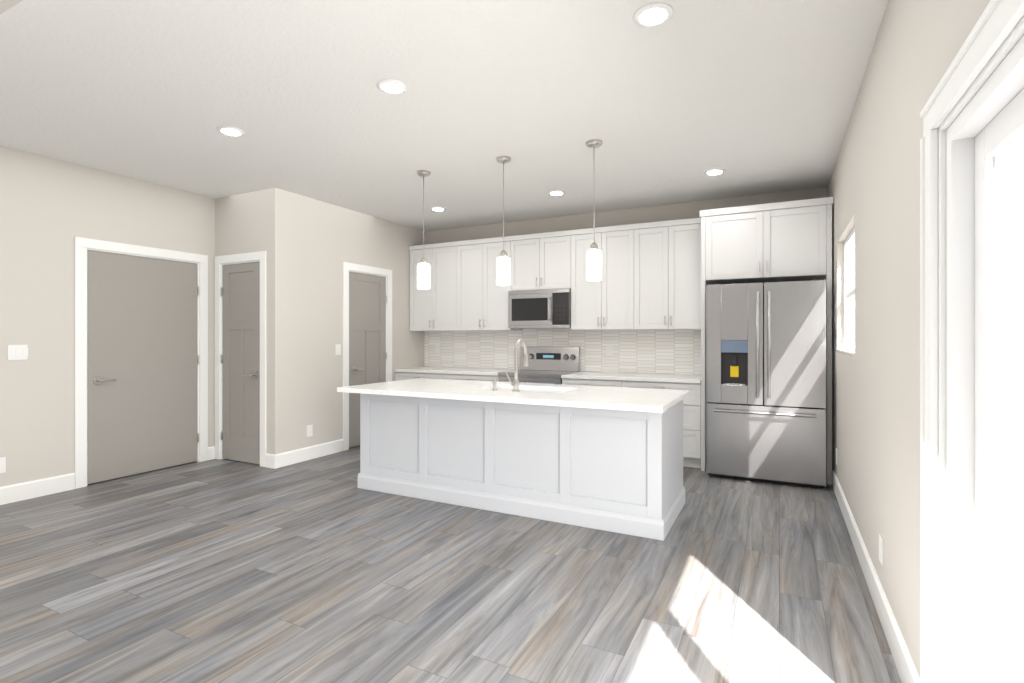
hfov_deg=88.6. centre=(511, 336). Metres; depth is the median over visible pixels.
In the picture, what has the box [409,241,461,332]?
upper cabinet
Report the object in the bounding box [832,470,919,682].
baseboard
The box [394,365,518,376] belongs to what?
countertop
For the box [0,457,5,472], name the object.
outlet
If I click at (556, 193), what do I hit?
recessed light
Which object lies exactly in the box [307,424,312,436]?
outlet
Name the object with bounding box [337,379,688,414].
island countertop
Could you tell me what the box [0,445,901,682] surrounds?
floor
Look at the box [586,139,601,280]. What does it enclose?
pendant light
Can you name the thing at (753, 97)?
ceiling
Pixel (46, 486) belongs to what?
baseboard
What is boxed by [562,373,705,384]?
countertop
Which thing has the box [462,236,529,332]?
upper cabinet
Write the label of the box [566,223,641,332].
upper cabinet
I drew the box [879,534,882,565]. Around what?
electrical outlet
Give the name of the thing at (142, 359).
door
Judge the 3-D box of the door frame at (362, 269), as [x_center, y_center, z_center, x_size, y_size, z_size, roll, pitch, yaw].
[-1.763,0.217,6.300,0.138,2.126,0.831,0,0,27]
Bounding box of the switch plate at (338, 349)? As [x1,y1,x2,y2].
[336,344,340,354]
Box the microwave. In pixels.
[508,288,570,328]
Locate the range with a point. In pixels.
(549, 364)
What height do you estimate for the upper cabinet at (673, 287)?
1.125 m
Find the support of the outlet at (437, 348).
attached to the backsplash
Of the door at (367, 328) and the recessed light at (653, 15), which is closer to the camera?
the recessed light at (653, 15)
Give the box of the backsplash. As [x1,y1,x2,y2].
[424,325,708,375]
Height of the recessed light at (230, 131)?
0.011 m
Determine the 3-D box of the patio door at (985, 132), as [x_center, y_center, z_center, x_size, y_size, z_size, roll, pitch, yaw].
[0.898,0.338,0.702,0.107,1.885,1.827,0,0,27]
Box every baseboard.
[0,473,74,504]
[268,439,342,468]
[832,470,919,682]
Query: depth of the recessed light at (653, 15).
2.37 m
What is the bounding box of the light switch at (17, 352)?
[8,345,27,359]
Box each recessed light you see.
[217,126,244,135]
[377,79,407,93]
[430,207,445,210]
[548,190,564,195]
[633,3,672,27]
[704,168,724,174]
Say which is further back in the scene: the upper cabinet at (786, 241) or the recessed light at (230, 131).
the upper cabinet at (786, 241)
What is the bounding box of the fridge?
[706,279,825,487]
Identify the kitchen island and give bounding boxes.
[358,387,684,540]
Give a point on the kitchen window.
(849, 290)
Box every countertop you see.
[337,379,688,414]
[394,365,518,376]
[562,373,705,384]
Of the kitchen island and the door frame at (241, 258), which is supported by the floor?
the kitchen island
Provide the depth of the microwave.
6.04 m
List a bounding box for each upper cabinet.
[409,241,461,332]
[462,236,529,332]
[514,230,569,290]
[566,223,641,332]
[642,217,705,332]
[702,197,829,284]
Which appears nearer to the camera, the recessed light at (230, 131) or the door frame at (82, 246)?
the recessed light at (230, 131)
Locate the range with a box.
[498,346,579,383]
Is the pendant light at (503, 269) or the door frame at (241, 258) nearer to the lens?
the pendant light at (503, 269)
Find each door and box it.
[87,250,198,483]
[221,262,259,463]
[349,272,386,447]
[946,35,1023,682]
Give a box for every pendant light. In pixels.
[417,170,430,289]
[496,156,510,285]
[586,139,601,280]
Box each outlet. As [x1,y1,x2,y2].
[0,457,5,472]
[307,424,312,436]
[435,344,439,352]
[606,346,612,355]
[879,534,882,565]
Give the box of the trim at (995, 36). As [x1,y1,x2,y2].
[920,0,1023,682]
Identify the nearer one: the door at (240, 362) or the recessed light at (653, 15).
the recessed light at (653, 15)
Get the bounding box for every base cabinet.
[395,373,449,380]
[450,373,499,381]
[562,377,621,386]
[622,381,707,470]
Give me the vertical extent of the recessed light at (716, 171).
0.011 m
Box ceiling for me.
[0,0,887,231]
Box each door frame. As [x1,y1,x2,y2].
[74,237,207,488]
[214,251,266,466]
[343,262,391,450]
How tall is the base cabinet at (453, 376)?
0.835 m
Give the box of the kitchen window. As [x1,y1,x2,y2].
[838,227,854,355]
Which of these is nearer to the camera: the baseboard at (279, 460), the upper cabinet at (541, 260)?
the baseboard at (279, 460)
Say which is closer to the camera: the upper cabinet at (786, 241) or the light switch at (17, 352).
the light switch at (17, 352)
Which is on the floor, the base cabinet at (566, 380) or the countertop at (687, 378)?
the base cabinet at (566, 380)
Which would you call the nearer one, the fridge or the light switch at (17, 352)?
the light switch at (17, 352)
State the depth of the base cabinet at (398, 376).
6.52 m
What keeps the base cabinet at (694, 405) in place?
on the floor
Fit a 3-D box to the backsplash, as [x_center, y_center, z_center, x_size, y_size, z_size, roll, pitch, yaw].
[0.440,0.143,6.424,3.705,0.527,0.008,0,0,27]
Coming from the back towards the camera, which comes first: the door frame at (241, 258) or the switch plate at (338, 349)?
the switch plate at (338, 349)
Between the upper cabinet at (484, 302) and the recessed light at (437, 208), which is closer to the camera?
the recessed light at (437, 208)
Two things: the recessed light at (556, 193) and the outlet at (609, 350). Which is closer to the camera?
the recessed light at (556, 193)
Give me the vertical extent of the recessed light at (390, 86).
0.011 m
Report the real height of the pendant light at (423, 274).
1.034 m

